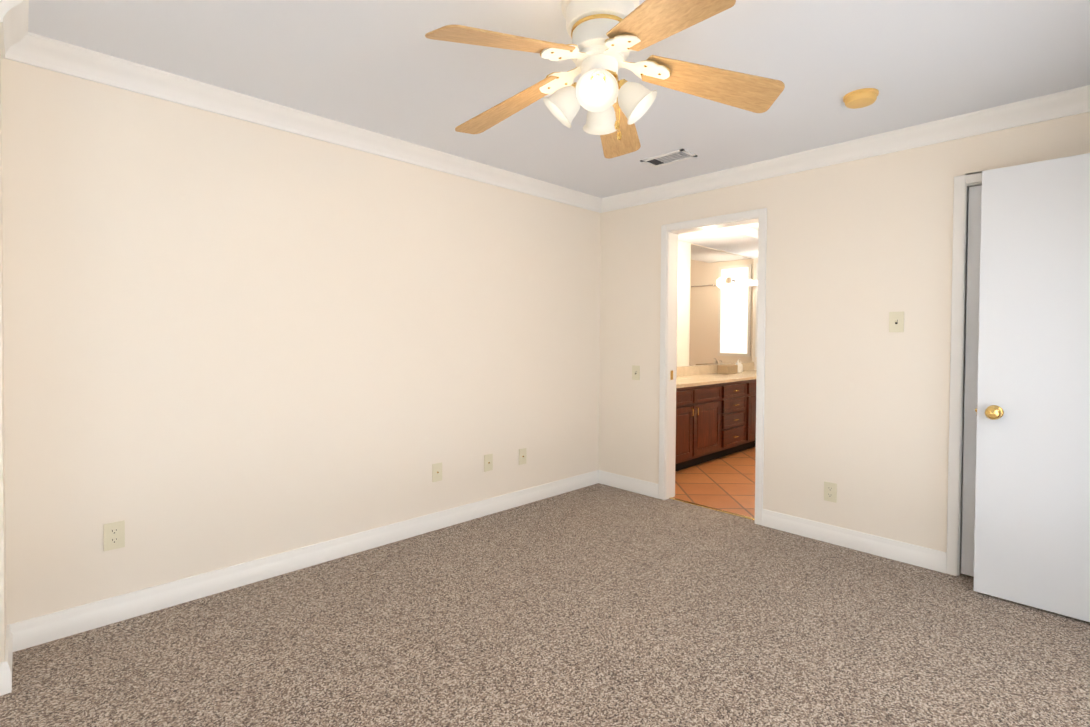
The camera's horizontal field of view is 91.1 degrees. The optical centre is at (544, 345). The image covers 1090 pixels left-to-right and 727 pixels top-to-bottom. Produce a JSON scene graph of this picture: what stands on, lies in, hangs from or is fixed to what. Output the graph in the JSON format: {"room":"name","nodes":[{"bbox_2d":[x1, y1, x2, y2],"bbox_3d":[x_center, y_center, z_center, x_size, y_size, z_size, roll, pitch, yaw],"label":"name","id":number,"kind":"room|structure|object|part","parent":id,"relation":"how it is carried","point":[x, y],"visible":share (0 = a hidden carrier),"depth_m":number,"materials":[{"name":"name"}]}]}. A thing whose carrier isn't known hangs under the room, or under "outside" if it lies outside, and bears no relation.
{"room":"empty bedroom","nodes":[
{"label":"empty bedroom","id":0,"kind":"room"},
{"bbox_2d":[0,52,6,662],"bbox_3d":[-2.417,0.003,1.544,1.200,2.360,0.440,-1,1,-44],"label":"wall","id":1,"kind":"structure","parent":0,"point":[3,618],"depth_m":1.83,"materials":[{"name":"white paint"}]},
{"bbox_2d":[1,58,600,624],"bbox_3d":[-0.841,-0.016,3.308,3.520,2.360,0.120,-1,1,-44],"label":"wall","id":2,"kind":"structure","parent":0,"point":[231,340],"depth_m":2.62,"materials":[{"name":"white paint"}]},
{"bbox_2d":[103,520,124,550],"bbox_3d":[-1.829,0.807,2.272,0.070,0.114,0.008,-1,1,-44],"label":"duplex electrical outlet","id":3,"kind":"object","parent":2,"relation":"attached to","point":[114,535],"visible":1,"depth_m":2.27,"materials":[{"name":"beige plastic"}]},
{"bbox_2d":[0,32,603,212],"bbox_3d":[-0.756,-1.145,3.210,3.520,0.097,0.100,-1,1,-44],"label":"crown molding","id":4,"kind":"structure","parent":2,"relation":"attached to","point":[19,42],"depth_m":2.58,"materials":[{"name":"white paint"}]},
{"bbox_2d":[5,470,599,653],"bbox_3d":[-0.801,1.112,3.278,3.520,0.106,0.016,-1,1,-44],"label":"baseboard","id":5,"kind":"structure","parent":2,"relation":"attached to","point":[31,632],"depth_m":2.63,"materials":[{"name":"white paint"}]},
{"bbox_2d":[432,462,441,481],"bbox_3d":[-0.681,0.802,3.390,0.070,0.114,0.012,-1,1,-44],"label":"jack","id":6,"kind":"object","parent":2,"relation":"attached to","point":[436,471],"visible":1,"depth_m":3.39,"materials":[{"name":"beige plastic"}]},
{"bbox_2d":[484,454,492,471],"bbox_3d":[-0.387,0.804,3.678,0.070,0.114,0.012,-1,1,-44],"label":"jack","id":7,"kind":"object","parent":2,"relation":"attached to","point":[488,462],"visible":1,"depth_m":3.68,"materials":[{"name":"beige plastic"}]},
{"bbox_2d":[519,448,525,464],"bbox_3d":[-0.161,0.807,3.899,0.070,0.114,0.012,-1,1,-44],"label":"jack","id":8,"kind":"object","parent":2,"relation":"attached to","point":[522,456],"visible":1,"depth_m":3.90,"materials":[{"name":"beige plastic"}]},
{"bbox_2d":[0,483,1089,726],"bbox_3d":[0.615,1.253,1.615,5.620,0.100,5.080,-1,1,-44],"label":"floor carpet","id":9,"kind":"object","parent":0,"point":[598,605],"visible":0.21,"depth_m":2.14,"materials":[{"name":"brown carpet"}]},
{"bbox_2d":[0,650,18,695],"bbox_3d":[-2.207,1.133,1.458,1.066,0.106,0.016,-1,1,-44],"label":"baseboard","id":10,"kind":"structure","parent":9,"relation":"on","point":[5,667],"depth_m":1.82,"materials":[{"name":"white paint"}]},
{"bbox_2d":[28,0,1089,229],"bbox_3d":[1.569,-1.225,2.488,8.240,0.120,5.080,-1,1,-44],"label":"ceiling","id":11,"kind":"structure","parent":0,"point":[387,68],"depth_m":2.22,"materials":[{"name":"white paint"}]},
{"bbox_2d":[0,0,35,39],"bbox_3d":[-2.128,-1.125,1.440,1.064,0.097,0.074,-1,1,-44],"label":"crown molding","id":12,"kind":"structure","parent":11,"relation":"attached to","point":[13,13],"depth_m":1.85,"materials":[{"name":"white paint"}]},
{"bbox_2d":[425,0,784,158],"bbox_3d":[0.156,-0.932,1.814,1.173,0.462,1.190,-1,1,-44],"label":"fan","id":13,"kind":"object","parent":11,"relation":"hanging from","point":[606,36],"visible":1,"depth_m":1.77,"materials":[{"name":"brown wood"}]},
{"bbox_3d":[-0.115,-0.897,1.584,0.465,0.128,0.161,0,1,-38],"label":"blade","id":14,"kind":"part","parent":13,"relation":"part of","materials":[{"name":"brown wood"}]},
{"bbox_3d":[-0.132,-0.905,2.033,0.465,0.128,0.161,1,1,34],"label":"blade","id":15,"kind":"part","parent":13,"relation":"part of","materials":[{"name":"brown wood"}]},
{"bbox_3d":[0.051,-0.823,1.839,0.130,0.137,0.132,-1,1,-44],"label":"lamp shade","id":16,"kind":"part","parent":13,"relation":"part of","materials":[{"name":"white glass"}]},
{"bbox_3d":[0.167,-0.820,1.688,0.132,0.137,0.130,-1,1,-44],"label":"lamp shade","id":17,"kind":"part","parent":13,"relation":"part of","materials":[{"name":"white glass"}]},
{"bbox_3d":[0.168,-0.836,1.714,0.049,0.052,0.046,-1,1,-44],"label":"bulb","id":18,"kind":"part","parent":13,"relation":"part of","materials":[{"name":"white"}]},
{"bbox_3d":[0.202,-0.824,1.954,0.132,0.137,0.130,-1,1,-44],"label":"lamp shade","id":19,"kind":"part","parent":13,"relation":"part of","materials":[{"name":"white glass"}]},
{"bbox_3d":[0.289,-0.905,2.187,0.161,0.128,0.465,1,1,16],"label":"blade","id":20,"kind":"part","parent":13,"relation":"part of","materials":[{"name":"brown wood"}]},
{"bbox_3d":[0.318,-0.821,1.804,0.130,0.137,0.132,-1,1,-44],"label":"lamp shade","id":21,"kind":"part","parent":13,"relation":"part of","materials":[{"name":"white glass"}]},
{"bbox_3d":[0.317,-0.892,1.462,0.161,0.128,0.465,0,1,-20],"label":"blade","id":22,"kind":"part","parent":13,"relation":"part of","materials":[{"name":"brown wood"}]},
{"bbox_3d":[0.567,-0.897,1.834,0.465,0.128,0.161,0,1,-2],"label":"blade","id":23,"kind":"part","parent":13,"relation":"part of","materials":[{"name":"brown wood"}]},
{"bbox_2d":[640,149,696,167],"bbox_3d":[0.779,-1.181,3.380,0.170,0.011,0.310,-1,1,-44],"label":"ceiling vent","id":24,"kind":"object","parent":11,"relation":"in","point":[669,157],"visible":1,"depth_m":3.37,"materials":[{"name":"white metal"}]},
{"bbox_2d":[843,88,878,108],"bbox_3d":[1.469,-1.145,2.490,0.144,0.042,0.144,-1,1,-44],"label":"smoke detector","id":25,"kind":"object","parent":11,"relation":"attached to","point":[860,98],"visible":1,"depth_m":2.46,"materials":[{"name":"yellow plastic"}]},
{"bbox_2d":[672,447,755,517],"bbox_3d":[2.427,1.208,5.055,3.460,0.100,2.690,-1,1,-44],"label":"floor","id":26,"kind":"structure","parent":0,"point":[726,483],"depth_m":4.50,"materials":[{"name":"tile"}]},
{"bbox_2d":[675,362,756,471],"bbox_3d":[1.762,0.665,5.687,3.275,0.954,0.594,-1,1,-44],"label":"bathroom vanity","id":27,"kind":"object","parent":26,"relation":"on","point":[715,415],"visible":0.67,"depth_m":5.28,"materials":[{"name":"brown wood"}]},
{"bbox_2d":[717,364,737,373],"bbox_3d":[2.133,0.275,6.255,0.250,0.098,0.130,-1,1,-44],"label":"tissue box","id":28,"kind":"object","parent":27,"relation":"on","point":[727,369],"visible":0.98,"depth_m":6.18,"materials":[{"name":"beige"}]},
{"bbox_2d":[735,359,740,372],"bbox_3d":[2.319,0.241,6.429,0.060,0.162,0.060,-1,1,-44],"label":"soap bottle","id":29,"kind":"object","parent":27,"relation":"on","point":[739,366],"visible":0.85,"depth_m":6.41,"materials":[{"name":"white plastic"}]},
{"bbox_2d":[677,240,753,366],"bbox_3d":[1.559,-0.044,5.974,3.400,2.360,0.120,-1,1,-44],"label":"wall","id":30,"kind":"structure","parent":0,"point":[683,308],"depth_m":5.84,"materials":[{"name":"white paint"}]},
{"bbox_2d":[689,244,753,365],"bbox_3d":[2.164,-0.456,6.467,1.560,1.345,0.005,-1,1,-44],"label":"vanity mirror","id":31,"kind":"object","parent":30,"relation":"attached to","point":[721,319],"visible":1,"depth_m":6.38,"materials":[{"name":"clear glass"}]},
{"bbox_2d":[729,277,757,286],"bbox_3d":[2.506,-0.800,6.700,0.620,0.070,0.125,-1,1,-44],"label":"sconce","id":32,"kind":"object","parent":31,"relation":"attached to","point":[744,281],"visible":0.98,"depth_m":6.62,"materials":[{"name":"white glass"}]},
{"bbox_2d":[678,225,757,257],"bbox_3d":[1.793,-1.172,5.637,3.280,0.090,0.650,-1,1,-44],"label":"ceiling soffit","id":33,"kind":"structure","parent":0,"point":[742,240],"depth_m":5.68,"materials":[{"name":"white paint"}]},
{"bbox_2d":[752,258,757,369],"bbox_3d":[3.672,-0.032,6.158,0.120,2.360,2.570,-1,1,-44],"label":"wall","id":34,"kind":"structure","parent":0,"point":[754,359],"depth_m":7.01,"materials":[{"name":"white paint"}]},
{"bbox_2d":[755,263,757,356],"bbox_3d":[2.917,-0.459,6.829,0.015,1.220,0.460,-1,1,-44],"label":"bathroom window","id":35,"kind":"structure","parent":34,"relation":"in","point":[756,311],"depth_m":6.98,"materials":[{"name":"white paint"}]},
{"bbox_2d":[599,112,1089,551],"bbox_3d":[1.579,-0.001,3.435,0.120,2.360,3.780,-1,1,-44],"label":"wall","id":36,"kind":"structure","parent":0,"point":[856,400],"depth_m":3.16,"materials":[{"name":"white paint"}]},
{"bbox_2d":[600,470,658,498],"bbox_3d":[0.671,1.106,4.278,0.016,0.106,0.565,-1,1,-44],"label":"baseboard","id":37,"kind":"structure","parent":36,"relation":"attached to","point":[643,487],"depth_m":4.26,"materials":[{"name":"white paint"}]},
{"bbox_2d":[632,365,639,379],"bbox_3d":[0.714,0.214,4.223,0.017,0.114,0.070,-1,1,-44],"label":"light switch","id":38,"kind":"object","parent":36,"relation":"attached to","point":[635,372],"visible":1,"depth_m":4.22,"materials":[{"name":"beige plastic"}]},
{"bbox_2d":[669,497,754,519],"bbox_3d":[1.196,1.167,3.839,0.030,0.005,0.687,-1,1,-44],"label":"trim","id":39,"kind":"structure","parent":36,"relation":"attached to","point":[713,508],"depth_m":3.81,"materials":[{"name":"wood"}]},
{"bbox_2d":[658,208,766,524],"bbox_3d":[1.203,0.133,3.821,0.158,2.074,0.797,-1,1,-44],"label":"door frame","id":40,"kind":"structure","parent":36,"relation":"attached to","point":[761,214],"depth_m":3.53,"materials":[{"name":"white paint"}]},
{"bbox_2d":[824,481,836,502],"bbox_3d":[1.713,0.879,3.214,0.008,0.114,0.070,-1,1,-44],"label":"duplex electrical outlet","id":41,"kind":"object","parent":36,"relation":"attached to","point":[830,491],"visible":1,"depth_m":3.21,"materials":[{"name":"beige plastic"}]},
{"bbox_2d":[604,85,1089,211],"bbox_3d":[1.601,-1.130,3.263,0.074,0.097,3.120,-1,1,-44],"label":"crown molding","id":42,"kind":"structure","parent":36,"relation":"attached to","point":[1074,101],"depth_m":2.98,"materials":[{"name":"white paint"}]},
{"bbox_2d":[762,509,945,572],"bbox_3d":[1.766,1.132,3.157,0.016,0.106,0.975,-1,1,-44],"label":"baseboard","id":43,"kind":"structure","parent":36,"relation":"attached to","point":[920,556],"depth_m":3.10,"materials":[{"name":"white paint"}]},
{"bbox_2d":[889,311,903,331],"bbox_3d":[1.944,-0.131,2.961,0.017,0.114,0.070,-1,1,-44],"label":"light switch","id":44,"kind":"object","parent":36,"relation":"attached to","point":[896,321],"visible":1,"depth_m":2.96,"materials":[{"name":"beige plastic"}]},
{"bbox_2d":[961,195,968,546],"bbox_3d":[2.469,0.193,2.534,0.034,2.015,0.760,-1,1,-44],"label":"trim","id":45,"kind":"structure","parent":36,"relation":"attached to","point":[965,349],"depth_m":2.79,"materials":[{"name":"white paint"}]},
{"bbox_2d":[958,182,981,575],"bbox_3d":[2.465,0.183,2.530,0.124,2.035,0.800,-1,1,-44],"label":"trim","id":46,"kind":"structure","parent":36,"relation":"attached to","point":[963,391],"depth_m":2.77,"materials":[{"name":"white paint"}]},
{"bbox_2d":[961,185,981,576],"bbox_3d":[2.413,0.191,2.478,0.109,1.996,0.749,-1,1,-44],"label":"closet door","id":47,"kind":"structure","parent":36,"relation":"in","point":[971,375],"depth_m":2.74,"materials":[{"name":"white paint"}]},
{"bbox_2d":[946,153,1086,575],"bbox_3d":[2.415,0.165,2.480,0.017,2.072,0.866,-1,1,-44],"label":"trim","id":48,"kind":"structure","parent":36,"relation":"attached to","point":[958,248],"depth_m":2.77,"materials":[{"name":"white paint"}]},
{"bbox_2d":[973,153,1089,621],"bbox_3d":[2.366,0.183,2.299,0.183,2.018,0.808,-1,1,-44],"label":"entry door","id":49,"kind":"structure","parent":36,"relation":"in","point":[1032,522],"depth_m":2.42,"materials":[{"name":"white paint"}]}
]}

